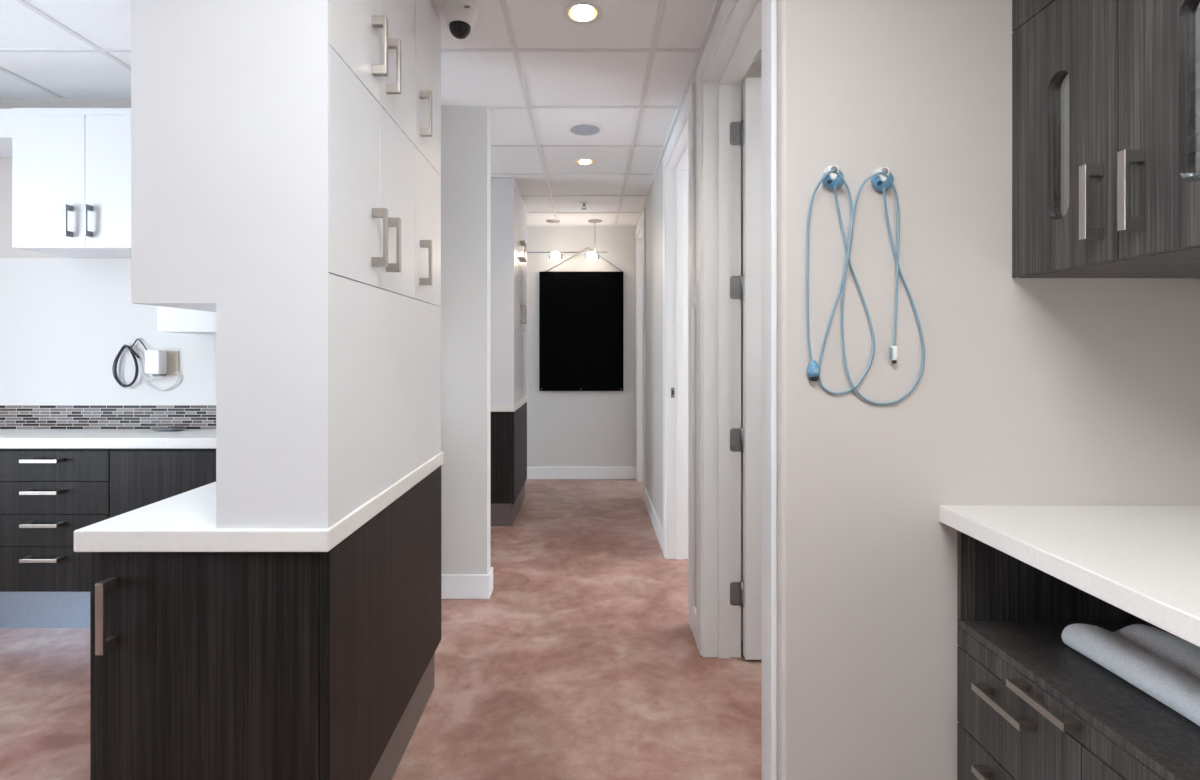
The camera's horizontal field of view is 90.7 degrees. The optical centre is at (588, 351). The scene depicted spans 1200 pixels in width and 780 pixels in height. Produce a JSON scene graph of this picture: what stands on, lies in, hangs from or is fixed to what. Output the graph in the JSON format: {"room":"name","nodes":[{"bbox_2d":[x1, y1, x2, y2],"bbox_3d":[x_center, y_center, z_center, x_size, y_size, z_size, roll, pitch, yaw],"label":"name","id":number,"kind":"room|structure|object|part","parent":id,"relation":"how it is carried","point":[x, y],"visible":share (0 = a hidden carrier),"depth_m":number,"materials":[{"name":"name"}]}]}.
{"room":"medical clinic corridor","nodes":[
{"label":"medical clinic corridor","id":0,"kind":"room"},
{"bbox_2d":[0,98,130,257],"bbox_3d":[-2.425,0.000,3.168,2.950,2.670,0.097,0,0,0],"label":"wall","id":1,"kind":"structure","parent":0,"point":[6,250],"depth_m":3.12,"materials":[{"name":"white paint"}]},
{"bbox_2d":[0,109,12,157],"bbox_3d":[-3.148,-1.092,2.975,0.804,0.140,0.290,0,0,0],"label":"upper cabinet","id":2,"kind":"object","parent":1,"relation":"attached to","point":[5,114],"visible":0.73,"depth_m":2.83,"materials":[{"name":"white laminate"}]},
{"bbox_3d":[-3.148,-1.075,2.840,0.802,0.104,0.019,0,0,0],"label":"door","id":3,"kind":"part","parent":2,"relation":"part of","materials":[{"name":"white laminate"}]},
{"bbox_2d":[12,108,130,257],"bbox_3d":[-2.400,-0.829,2.950,0.688,0.667,0.340,0,0,0],"label":"upper cabinet","id":4,"kind":"object","parent":1,"relation":"attached to","point":[71,167],"visible":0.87,"depth_m":2.82,"materials":[{"name":"white laminate"}]},
{"bbox_3d":[-2.571,-0.812,2.829,0.345,0.632,0.019,0,0,0],"label":"door","id":5,"kind":"part","parent":4,"relation":"part of","materials":[{"name":"white laminate"}]},
{"bbox_3d":[-2.461,-0.620,2.800,0.018,0.148,0.040,0,0,0],"label":"handle","id":6,"kind":"part","parent":4,"relation":"part of","materials":[{"name":"metal"}]},
{"bbox_3d":[-2.367,-0.620,2.800,0.018,0.148,0.040,0,0,0],"label":"handle","id":7,"kind":"part","parent":4,"relation":"part of","materials":[{"name":"metal"}]},
{"bbox_3d":[-2.227,-0.812,2.829,0.339,0.632,0.019,0,0,0],"label":"door","id":8,"kind":"part","parent":4,"relation":"part of","materials":[{"name":"white laminate"}]},
{"bbox_2d":[0,405,215,428],"bbox_3d":[-2.440,0.342,3.113,2.420,0.126,0.012,0,0,0],"label":"backsplash","id":9,"kind":"structure","parent":1,"relation":"attached to","point":[11,416],"depth_m":3.11,"materials":[{"name":"tile"}]},
{"bbox_2d":[0,258,215,404],"bbox_3d":[-2.440,-0.108,3.118,2.420,0.773,0.003,0,0,0],"label":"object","id":10,"kind":"structure","parent":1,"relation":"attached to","point":[65,322],"depth_m":3.12,"materials":[{"name":"white paint"}]},
{"bbox_2d":[140,350,179,390],"bbox_3d":[-2.246,0.096,3.078,0.206,0.213,0.063,0,0,0],"label":"power adapter","id":11,"kind":"object","parent":10,"relation":"attached to","point":[155,360],"visible":1,"depth_m":3.05,"materials":[{"name":"white plastic"}]},
{"bbox_2d":[166,351,178,374],"bbox_3d":[-2.212,0.058,3.111,0.114,0.126,0.010,0,0,0],"label":"wall outlet","id":12,"kind":"object","parent":10,"relation":"attached to","point":[172,356],"visible":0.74,"depth_m":3.11,"materials":[{"name":"beige plastic"}]},
{"bbox_2d":[172,357,175,368],"bbox_3d":[-2.175,0.058,3.107,0.020,0.066,0.002,0,0,0],"label":"socket","id":13,"kind":"object","parent":12,"relation":"attached to","point":[173,358],"depth_m":3.11,"materials":[{"name":"beige plastic"}]},
{"bbox_2d":[112,338,146,387],"bbox_3d":[-2.393,0.057,3.094,0.189,0.257,0.030,0,0,0],"label":"coil","id":14,"kind":"object","parent":1,"relation":"hanging from","point":[134,354],"visible":1,"depth_m":3.09,"materials":[{"name":"black plastic"}]},
{"bbox_2d":[157,306,215,333],"bbox_3d":[-1.677,-0.628,2.970,0.755,1.067,0.300,0,0,0],"label":"upper cabinet","id":15,"kind":"object","parent":1,"relation":"attached to","point":[169,319],"visible":0.12,"depth_m":2.82,"materials":[{"name":"white laminate"}]},
{"bbox_2d":[0,479,761,779],"bbox_3d":[-0.150,1.385,2.015,7.700,0.100,8.630,0,0,0],"label":"floor","id":16,"kind":"structure","parent":0,"point":[582,660],"depth_m":2.42,"materials":[{"name":"concrete"}]},
{"bbox_2d":[0,449,112,627],"bbox_3d":[-2.575,0.895,2.946,0.586,0.879,0.346,0,0,0],"label":"drawer unit","id":17,"kind":"object","parent":16,"relation":"on","point":[47,495],"visible":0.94,"depth_m":2.82,"materials":[{"name":"brown laminate"}]},
{"bbox_3d":[-2.578,0.512,2.796,0.175,0.016,0.045,0,0,0],"label":"handle","id":18,"kind":"part","parent":17,"relation":"part of","materials":[{"name":"silver metal"}]},
{"bbox_3d":[-2.578,0.661,2.796,0.175,0.016,0.045,0,0,0],"label":"handle","id":19,"kind":"part","parent":17,"relation":"part of","materials":[{"name":"silver metal"}]},
{"bbox_3d":[-2.578,0.815,2.796,0.175,0.016,0.045,0,0,0],"label":"handle","id":20,"kind":"part","parent":17,"relation":"part of","materials":[{"name":"silver metal"}]},
{"bbox_3d":[-2.578,0.978,2.796,0.175,0.016,0.045,0,0,0],"label":"handle","id":21,"kind":"part","parent":17,"relation":"part of","materials":[{"name":"silver metal"}]},
{"bbox_3d":[-2.575,1.033,2.828,0.583,0.213,0.020,0,0,0],"label":"drawer","id":22,"kind":"part","parent":17,"relation":"part of","materials":[{"name":"brown laminate"}]},
{"bbox_3d":[-2.575,0.694,2.828,0.583,0.153,0.020,0,0,0],"label":"drawer","id":23,"kind":"part","parent":17,"relation":"part of","materials":[{"name":"brown laminate"}]},
{"bbox_3d":[-2.575,0.849,2.828,0.583,0.150,0.020,0,0,0],"label":"drawer","id":24,"kind":"part","parent":17,"relation":"part of","materials":[{"name":"brown laminate"}]},
{"bbox_3d":[-2.575,0.542,2.828,0.583,0.144,0.020,0,0,0],"label":"drawer","id":25,"kind":"part","parent":17,"relation":"part of","materials":[{"name":"brown laminate"}]},
{"bbox_2d":[110,449,215,517],"bbox_3d":[-1.765,0.895,2.969,1.030,0.879,0.301,0,0,0],"label":"base cabinet","id":26,"kind":"object","parent":16,"relation":"on","point":[139,478],"visible":0.13,"depth_m":2.82,"materials":[{"name":"brown laminate"}]},
{"bbox_2d":[90,466,440,779],"bbox_3d":[-0.874,0.895,1.863,0.553,0.880,1.075,0,0,0],"label":"base cabinet","id":27,"kind":"object","parent":16,"relation":"on","point":[204,665],"visible":0.73,"depth_m":1.36,"materials":[{"name":"brown laminate"}]},
{"bbox_3d":[-1.095,0.598,1.345,0.018,0.160,0.040,0,0,0],"label":"handle","id":28,"kind":"part","parent":27,"relation":"part of","materials":[{"name":"silver metal"}]},
{"bbox_3d":[-0.874,0.811,1.376,0.503,0.696,0.022,0,0,0],"label":"door","id":29,"kind":"part","parent":27,"relation":"part of","materials":[{"name":"brown laminate"}]},
{"bbox_2d":[74,451,443,551],"bbox_3d":[-0.881,0.430,1.881,0.579,0.050,1.073,0,0,0],"label":"countertop","id":30,"kind":"structure","parent":27,"relation":"on","point":[186,521],"depth_m":1.35,"materials":[{"name":"white stone"}]},
{"bbox_2d":[131,0,440,528],"bbox_3d":[-0.804,-0.462,1.880,0.491,1.734,1.040,0,0,0],"label":"tall cabinet","id":31,"kind":"object","parent":30,"relation":"on","point":[286,154],"visible":1,"depth_m":1.36,"materials":[{"name":"white laminate"}]},
{"bbox_3d":[-0.608,-1.020,1.533,0.019,0.614,0.331,0,0,0],"label":"door","id":32,"kind":"part","parent":31,"relation":"part of","materials":[{"name":"white laminate"}]},
{"bbox_3d":[-0.608,-0.447,1.533,0.019,0.525,0.331,0,0,0],"label":"door","id":33,"kind":"part","parent":31,"relation":"part of","materials":[{"name":"white laminate"}]},
{"bbox_3d":[-0.579,-0.847,1.643,0.040,0.160,0.018,0,0,0],"label":"handle","id":34,"kind":"part","parent":31,"relation":"part of","materials":[{"name":"silver metal"}]},
{"bbox_3d":[-0.579,-0.317,1.643,0.040,0.160,0.018,0,0,0],"label":"handle","id":35,"kind":"part","parent":31,"relation":"part of","materials":[{"name":"silver metal"}]},
{"bbox_3d":[-0.608,0.112,1.883,0.019,0.586,1.034,0,0,0],"label":"panel","id":36,"kind":"part","parent":31,"relation":"part of","materials":[{"name":"white laminate"}]},
{"bbox_3d":[-0.579,-0.847,1.757,0.040,0.160,0.018,0,0,0],"label":"handle","id":37,"kind":"part","parent":31,"relation":"part of","materials":[{"name":"silver metal"}]},
{"bbox_3d":[-0.579,-0.317,1.757,0.040,0.160,0.018,0,0,0],"label":"handle","id":38,"kind":"part","parent":31,"relation":"part of","materials":[{"name":"silver metal"}]},
{"bbox_3d":[-0.608,-1.020,1.875,0.019,0.614,0.348,0,0,0],"label":"door","id":39,"kind":"part","parent":31,"relation":"part of","materials":[{"name":"white laminate"}]},
{"bbox_3d":[-0.608,-0.447,1.875,0.019,0.525,0.348,0,0,0],"label":"door","id":40,"kind":"part","parent":31,"relation":"part of","materials":[{"name":"white laminate"}]},
{"bbox_3d":[-0.579,-0.847,2.107,0.040,0.160,0.018,0,0,0],"label":"handle","id":41,"kind":"part","parent":31,"relation":"part of","materials":[{"name":"silver metal"}]},
{"bbox_3d":[-0.579,-0.317,2.107,0.040,0.160,0.018,0,0,0],"label":"handle","id":42,"kind":"part","parent":31,"relation":"part of","materials":[{"name":"silver metal"}]},
{"bbox_3d":[-0.608,-1.020,2.225,0.019,0.614,0.348,0,0,0],"label":"door","id":43,"kind":"part","parent":31,"relation":"part of","materials":[{"name":"white laminate"}]},
{"bbox_3d":[-0.608,-0.447,2.225,0.019,0.525,0.348,0,0,0],"label":"door","id":44,"kind":"part","parent":31,"relation":"part of","materials":[{"name":"white laminate"}]},
{"bbox_3d":[-0.608,0.809,1.883,0.022,0.708,1.035,0,0,0],"label":"panel","id":45,"kind":"part","parent":27,"relation":"part of","materials":[{"name":"brown laminate"}]},
{"bbox_2d":[491,402,526,525],"bbox_3d":[-0.861,0.895,5.001,0.578,0.880,0.938,0,0,0],"label":"base cabinet","id":46,"kind":"object","parent":16,"relation":"on","point":[508,429],"visible":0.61,"depth_m":4.53,"materials":[{"name":"brown laminate"}]},
{"bbox_3d":[-0.860,0.811,4.542,0.532,0.696,0.020,0,0,0],"label":"door","id":47,"kind":"part","parent":46,"relation":"part of","materials":[{"name":"brown laminate"}]},
{"bbox_2d":[491,396,527,411],"bbox_3d":[-0.869,0.430,5.000,0.605,0.050,0.970,0,0,0],"label":"countertop","id":48,"kind":"structure","parent":46,"relation":"on","point":[494,408],"depth_m":4.52,"materials":[{"name":"white stone"}]},
{"bbox_2d":[491,178,526,404],"bbox_3d":[-0.741,-0.462,5.000,0.418,1.734,0.940,0,0,0],"label":"tall cabinet","id":49,"kind":"object","parent":48,"relation":"on","point":[508,207],"visible":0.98,"depth_m":4.53,"materials":[{"name":"white laminate"}]},
{"bbox_3d":[-0.581,-1.020,4.768,0.019,0.614,0.461,0,0,0],"label":"door","id":50,"kind":"part","parent":49,"relation":"part of","materials":[{"name":"white laminate"}]},
{"bbox_3d":[-0.581,-0.447,4.768,0.019,0.525,0.461,0,0,0],"label":"door","id":51,"kind":"part","parent":49,"relation":"part of","materials":[{"name":"white laminate"}]},
{"bbox_3d":[-0.581,0.112,5.003,0.019,0.586,0.934,0,0,0],"label":"panel","id":52,"kind":"part","parent":49,"relation":"part of","materials":[{"name":"white laminate"}]},
{"bbox_3d":[-0.552,-0.847,4.943,0.040,0.160,0.018,0,0,0],"label":"handle","id":53,"kind":"part","parent":49,"relation":"part of","materials":[{"name":"silver metal"}]},
{"bbox_3d":[-0.552,-0.317,4.943,0.040,0.160,0.018,0,0,0],"label":"handle","id":54,"kind":"part","parent":49,"relation":"part of","materials":[{"name":"silver metal"}]},
{"bbox_3d":[-0.581,-1.020,5.234,0.019,0.614,0.466,0,0,0],"label":"door","id":55,"kind":"part","parent":49,"relation":"part of","materials":[{"name":"white laminate"}]},
{"bbox_3d":[-0.581,-0.447,5.234,0.019,0.525,0.466,0,0,0],"label":"door","id":56,"kind":"part","parent":49,"relation":"part of","materials":[{"name":"white laminate"}]},
{"bbox_3d":[-0.552,-0.847,5.057,0.040,0.160,0.018,0,0,0],"label":"handle","id":57,"kind":"part","parent":49,"relation":"part of","materials":[{"name":"silver metal"}]},
{"bbox_3d":[-0.552,-0.317,5.057,0.040,0.160,0.018,0,0,0],"label":"handle","id":58,"kind":"part","parent":49,"relation":"part of","materials":[{"name":"silver metal"}]},
{"bbox_3d":[-0.582,0.809,5.001,0.020,0.708,0.938,0,0,0],"label":"panel","id":59,"kind":"part","parent":46,"relation":"part of","materials":[{"name":"brown laminate"}]},
{"bbox_2d":[957,530,1199,779],"bbox_3d":[1.286,0.890,1.000,0.728,0.890,1.100,0,0,0],"label":"base cabinet","id":60,"kind":"object","parent":16,"relation":"on","point":[1031,706],"visible":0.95,"depth_m":1.36,"materials":[{"name":"grey laminate"}]},
{"bbox_3d":[0.944,1.007,1.355,0.037,0.016,0.160,0,0,0],"label":"handle","id":61,"kind":"part","parent":60,"relation":"part of","materials":[{"name":"silver metal"}]},
{"bbox_3d":[0.972,1.066,1.355,0.020,0.195,0.389,0,0,0],"label":"drawer","id":62,"kind":"part","parent":60,"relation":"part of","materials":[{"name":"grey laminate"}]},
{"bbox_3d":[0.944,0.808,1.355,0.037,0.016,0.160,0,0,0],"label":"handle","id":63,"kind":"part","parent":60,"relation":"part of","materials":[{"name":"silver metal"}]},
{"bbox_3d":[0.972,0.867,1.355,0.020,0.196,0.389,0,0,0],"label":"drawer","id":64,"kind":"part","parent":60,"relation":"part of","materials":[{"name":"grey laminate"}]},
{"bbox_3d":[0.944,0.733,1.236,0.037,0.016,0.160,0,0,0],"label":"handle","id":65,"kind":"part","parent":60,"relation":"part of","materials":[{"name":"silver metal"}]},
{"bbox_2d":[940,505,1199,646],"bbox_3d":[1.282,0.422,0.990,0.734,0.044,1.120,0,0,0],"label":"countertop","id":66,"kind":"structure","parent":60,"relation":"on","point":[1143,561],"depth_m":1.23,"materials":[{"name":"white stone"}]},
{"bbox_2d":[957,618,1199,779],"bbox_3d":[1.298,0.705,1.000,0.672,0.020,1.100,0,0,0],"label":"niche shelf","id":67,"kind":"object","parent":60,"relation":"attached to","point":[1161,742],"depth_m":1.22,"materials":[{"name":"grey laminate"}]},
{"bbox_3d":[0.972,0.967,0.929,0.020,0.396,0.458,0,0,0],"label":"door","id":68,"kind":"part","parent":60,"relation":"part of","materials":[{"name":"grey laminate"}]},
{"bbox_2d":[1061,623,1199,725],"bbox_3d":[1.226,0.657,1.013,0.254,0.073,0.802,0,0,0],"label":"towel","id":69,"kind":"object","parent":60,"relation":"on","point":[1165,666],"visible":0.98,"depth_m":1.25,"materials":[{"name":"fabric"}]},
{"bbox_3d":[-3.235,0.895,2.969,0.730,0.879,0.301,0,0,0],"label":"base cabinet","id":70,"kind":"object","parent":16,"relation":"on","visible":0},
{"bbox_2d":[0,429,215,448],"bbox_3d":[-2.440,0.430,2.955,2.420,0.050,0.330,0,0,0],"label":"countertop","id":71,"kind":"structure","parent":70,"relation":"on","point":[9,438],"depth_m":2.79,"materials":[{"name":"white stone"}]},
{"bbox_2d":[150,427,186,430],"bbox_3d":[-2.160,0.399,3.045,0.184,0.012,0.077,0,0,0],"label":"dish","id":72,"kind":"object","parent":71,"relation":"on","point":[167,428],"visible":1,"depth_m":3.03,"materials":[{"name":"metal"}]},
{"bbox_2d":[0,0,761,224],"bbox_3d":[-0.150,-1.435,2.015,7.700,0.200,8.630,0,0,0],"label":"ceiling","id":73,"kind":"structure","parent":0,"point":[467,78],"depth_m":2.83,"materials":[{"name":"tile"}]},
{"bbox_2d":[0,0,761,224],"bbox_3d":[-0.150,-1.333,2.015,7.500,0.006,8.430,0,0,0],"label":"grid","id":74,"kind":"object","parent":73,"relation":"attached to","point":[503,3],"visible":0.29,"depth_m":3.06,"materials":[{"name":"white metal"}]},
{"bbox_2d":[441,0,477,38],"bbox_3d":[-0.502,-1.278,2.305,0.140,0.114,0.140,0,0,0],"label":"dome camera","id":75,"kind":"object","parent":73,"relation":"attached to","point":[460,16],"visible":1,"depth_m":2.27,"materials":[{"name":"white plastic"}]},
{"bbox_2d":[546,219,559,222],"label":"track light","id":76,"kind":"object","parent":73,"relation":"hanging from","point":[549,220],"depth_m":6.00,"materials":[{"name":"metal"}]},
{"bbox_2d":[563,1,601,24],"bbox_3d":[-0.024,-1.369,2.335,0.154,0.081,0.154,0,0,0],"label":"recessed light","id":77,"kind":"object","parent":73,"relation":"in","point":[580,13],"visible":0.91,"depth_m":2.36,"materials":[{"name":"white plastic"}]},
{"bbox_2d":[580,202,587,209],"bbox_3d":[-0.045,-1.305,5.300,0.076,0.060,0.076,0,0,0],"label":"sprinkler","id":78,"kind":"object","parent":73,"relation":"attached to","point":[583,203],"visible":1,"depth_m":5.29,"materials":[{"name":"silver metal"}]},
{"bbox_2d":[567,122,602,135],"bbox_3d":[-0.024,-1.331,3.550,0.214,0.008,0.214,0,0,0],"label":"ceiling speaker","id":79,"kind":"object","parent":73,"relation":"attached to","point":[581,128],"visible":1,"depth_m":3.54,"materials":[{"name":"white plastic"}]},
{"bbox_2d":[570,124,599,134],"bbox_3d":[-0.024,-1.331,3.550,0.175,0.008,0.175,0,0,0],"label":"grille","id":80,"kind":"object","parent":79,"relation":"attached to","point":[575,129],"depth_m":3.54,"materials":[{"name":"white metal"}]},
{"bbox_2d":[574,158,595,165],"bbox_3d":[-0.028,-1.369,4.167,0.154,0.081,0.154,0,0,0],"label":"recessed light","id":81,"kind":"object","parent":73,"relation":"in","point":[580,162],"visible":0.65,"depth_m":4.20,"materials":[{"name":"white glass"}]},
{"bbox_2d":[588,219,601,222],"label":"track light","id":82,"kind":"object","parent":73,"relation":"hanging from","point":[592,220],"depth_m":6.00,"materials":[{"name":"metal"}]},
{"bbox_2d":[527,0,722,225],"bbox_3d":[-1.647,-1.329,3.960,4.305,0.013,4.540,0,0,0],"label":"ceiling edge","id":83,"kind":"structure","parent":73,"relation":"attached to","point":[718,3],"depth_m":3.10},
{"bbox_2d":[439,106,492,598],"bbox_3d":[-2.219,0.000,3.266,3.363,2.670,0.128,0,0,0],"label":"wall","id":84,"kind":"structure","parent":0,"point":[465,306],"depth_m":3.22,"materials":[{"name":"paint"}]},
{"bbox_2d":[527,226,636,466],"bbox_3d":[-0.150,0.000,6.280,7.700,2.670,0.100,0,0,0],"label":"wall","id":85,"kind":"structure","parent":0,"point":[565,428],"depth_m":6.23,"materials":[{"name":"paint"}]},
{"bbox_2d":[527,251,606,261],"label":"track light","id":86,"kind":"object","parent":85,"relation":"hanging from","point":[591,256],"depth_m":6.01,"materials":[{"name":"metal"}]},
{"bbox_3d":[-0.343,-0.971,6.030,0.096,0.104,0.104,0,0,0],"label":"lamp shade","id":87,"kind":"part","parent":86,"relation":"part of","materials":[{"name":"white"}]},
{"bbox_3d":[-0.259,-1.014,6.030,0.885,0.012,0.012,0,0,0],"label":"rail","id":88,"kind":"part","parent":86,"relation":"part of","materials":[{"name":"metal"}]},
{"bbox_3d":[0.029,-0.971,6.030,0.096,0.104,0.104,0,0,0],"label":"lamp shade","id":89,"kind":"part","parent":86,"relation":"part of","materials":[{"name":"white"}]},
{"bbox_2d":[539,248,622,390],"bbox_3d":[-0.079,-0.346,6.205,0.878,1.506,0.048,0,0,0],"label":"picture","id":90,"kind":"object","parent":85,"relation":"attached to","point":[581,313],"visible":1,"depth_m":6.19,"materials":[{"name":"metal"}]},
{"bbox_2d":[527,467,635,478],"bbox_3d":[-0.072,1.270,6.222,1.155,0.130,0.016,0,0,0],"label":"baseboard","id":91,"kind":"structure","parent":85,"relation":"attached to","point":[532,472],"depth_m":6.21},
{"bbox_2d":[644,70,696,609],"bbox_3d":[0.580,0.000,3.955,0.150,2.670,4.548,0,0,0],"label":"wall","id":92,"kind":"structure","parent":0,"point":[654,203],"depth_m":4.44,"materials":[{"name":"paint"}]},
{"bbox_2d":[636,208,645,499],"bbox_3d":[0.577,0.025,5.748,0.176,2.620,0.927,0,0,0],"label":"door frame","id":93,"kind":"structure","parent":92,"relation":"attached to","point":[641,227],"depth_m":6.12,"materials":[{"name":"white wood"}]},
{"bbox_2d":[644,487,696,643],"bbox_3d":[0.497,1.270,3.993,0.014,0.130,2.575,0,0,0],"label":"baseboard","id":94,"kind":"structure","parent":92,"relation":"attached to","point":[655,521],"depth_m":4.24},
{"bbox_2d":[663,83,694,630],"bbox_3d":[0.577,0.025,3.377,0.176,2.620,1.105,0,0,0],"label":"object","id":95,"kind":"structure","parent":92,"relation":"attached to","point":[679,156],"depth_m":3.81,"materials":[{"name":"metal"}]},
{"bbox_3d":[0.540,0.263,3.822,0.024,0.065,0.003,0,0,0],"label":"strike plate","id":96,"kind":"part","parent":95,"relation":"part of","materials":[{"name":"metal"}]},
{"bbox_2d":[692,282,696,310],"bbox_3d":[0.494,-0.260,2.763,0.020,0.130,0.055,0,0,0],"label":"switch plate","id":97,"kind":"object","parent":92,"relation":"attached to","point":[694,290],"visible":0.91,"depth_m":2.75,"materials":[{"name":"white plastic"}]},
{"bbox_2d":[697,0,776,779],"bbox_3d":[0.577,0.025,2.145,0.176,2.620,1.110,0,0,0],"label":"door frame","id":98,"kind":"structure","parent":92,"relation":"attached to","point":[740,28],"depth_m":2.58,"materials":[{"name":"white wood"}]},
{"bbox_2d":[730,78,761,659],"bbox_3d":[1.088,0.071,2.571,0.944,2.503,0.046,0,0,0],"label":"door","id":99,"kind":"structure","parent":92,"relation":"in","point":[747,133],"depth_m":2.55,"materials":[{"name":"wood"}]},
{"bbox_2d":[741,63,761,640],"bbox_3d":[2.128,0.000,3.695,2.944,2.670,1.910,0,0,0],"label":"door frame","id":100,"kind":"structure","parent":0,"point":[755,70],"depth_m":2.74,"materials":[{"name":"beige paint"}]},
{"bbox_2d":[777,0,1199,779],"bbox_3d":[1.127,0.000,1.615,1.245,2.670,0.130,0,0,0],"label":"wall","id":101,"kind":"structure","parent":0,"point":[1029,391],"depth_m":1.55,"materials":[{"name":"beige paint"}]},
{"bbox_2d":[822,166,843,189],"bbox_3d":[0.633,-0.450,1.531,0.053,0.054,0.038,0,0,0],"label":"wall hook","id":102,"kind":"object","parent":101,"relation":"attached to","point":[831,180],"visible":0.96,"depth_m":1.52,"materials":[{"name":"blue plastic"}]},
{"bbox_2d":[806,170,874,393],"bbox_3d":[0.655,-0.177,1.532,0.179,0.575,0.042,0,0,0],"label":"cord","id":103,"kind":"object","parent":102,"relation":"hanging from","point":[813,369],"visible":1,"depth_m":1.54,"materials":[{"name":"blue plastic"}]},
{"bbox_2d":[872,167,893,190],"bbox_3d":[0.763,-0.446,1.531,0.053,0.054,0.038,0,0,0],"label":"wall hook","id":104,"kind":"object","parent":101,"relation":"attached to","point":[879,181],"visible":0.94,"depth_m":1.52,"materials":[{"name":"blue plastic"}]},
{"bbox_2d":[841,171,924,404],"bbox_3d":[0.765,-0.161,1.529,0.219,0.599,0.038,0,0,0],"label":"cord","id":105,"kind":"object","parent":104,"relation":"hanging from","point":[893,351],"visible":1,"depth_m":1.54,"materials":[{"name":"blue plastic"}]},
{"bbox_3d":[1.700,0.000,-0.326,0.100,2.670,3.749,0,0,0],"label":"wall","id":106,"kind":"structure","parent":0,"visible":0},
{"bbox_2d":[1012,0,1199,277],"bbox_3d":[1.357,-0.761,1.239,0.584,1.136,0.622,0,0,0],"label":"upper cabinet","id":107,"kind":"object","parent":106,"relation":"attached to","point":[1103,185],"visible":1,"depth_m":1.28,"materials":[{"name":"grey laminate"}]},
{"bbox_3d":[1.115,-1.082,1.395,0.020,0.490,0.309,0,0,0],"label":"door","id":108,"kind":"part","parent":107,"relation":"part of","materials":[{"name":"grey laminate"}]},
{"bbox_3d":[1.115,-0.514,1.395,0.020,0.640,0.309,0,0,0],"label":"door","id":109,"kind":"part","parent":107,"relation":"part of","materials":[{"name":"grey laminate"}]},
{"bbox_3d":[1.085,-0.324,1.281,0.040,0.160,0.018,0,0,0],"label":"handle","id":110,"kind":"part","parent":107,"relation":"part of","materials":[{"name":"silver metal"}]},
{"bbox_3d":[1.085,-0.324,1.187,0.040,0.160,0.018,0,0,0],"label":"handle","id":111,"kind":"part","parent":107,"relation":"part of","materials":[{"name":"silver metal"}]},
{"bbox_3d":[1.115,-0.514,1.083,0.020,0.640,0.310,0,0,0],"label":"door","id":112,"kind":"part","parent":107,"relation":"part of","materials":[{"name":"grey laminate"}]},
{"bbox_2d":[1191,173,1199,180],"bbox_3d":[1.310,-0.285,1.077,0.300,0.148,0.245,0,0,0],"label":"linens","id":113,"kind":"object","parent":107,"relation":"in","point":[1195,176],"visible":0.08,"depth_m":1.16,"materials":[{"name":"white fabric"}]},
{"bbox_2d":[1190,150,1199,173],"bbox_3d":[1.310,-0.374,1.077,0.300,0.029,0.245,0,0,0],"label":"linens","id":114,"kind":"object","parent":113,"relation":"on","point":[1194,156],"visible":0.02,"depth_m":1.14,"materials":[{"name":"white fabric"}]},
{"bbox_2d":[1190,132,1199,152],"bbox_3d":[1.310,-0.406,1.077,0.300,0.033,0.245,0,0,0],"label":"linens","id":115,"kind":"object","parent":114,"relation":"on","point":[1194,139],"visible":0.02,"depth_m":1.14,"materials":[{"name":"white fabric"}]},
{"bbox_2d":[1190,116,1199,135],"bbox_3d":[1.310,-0.438,1.077,0.300,0.030,0.245,0,0,0],"label":"linens","id":116,"kind":"object","parent":115,"relation":"on","point":[1194,123],"visible":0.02,"depth_m":1.14,"materials":[{"name":"white fabric"}]},
{"bbox_2d":[1190,87,1199,119],"bbox_3d":[1.310,-0.483,1.077,0.300,0.060,0.245,0,0,0],"label":"linens","id":117,"kind":"object","parent":116,"relation":"on","point":[1194,94],"visible":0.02,"depth_m":1.14,"materials":[{"name":"white fabric"}]},
{"bbox_2d":[1190,62,1199,90],"bbox_3d":[1.310,-0.536,1.077,0.300,0.045,0.245,0,0,0],"label":"linens","id":118,"kind":"object","parent":117,"relation":"on","point":[1195,69],"visible":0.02,"depth_m":1.14,"materials":[{"name":"white fabric"}]}
]}

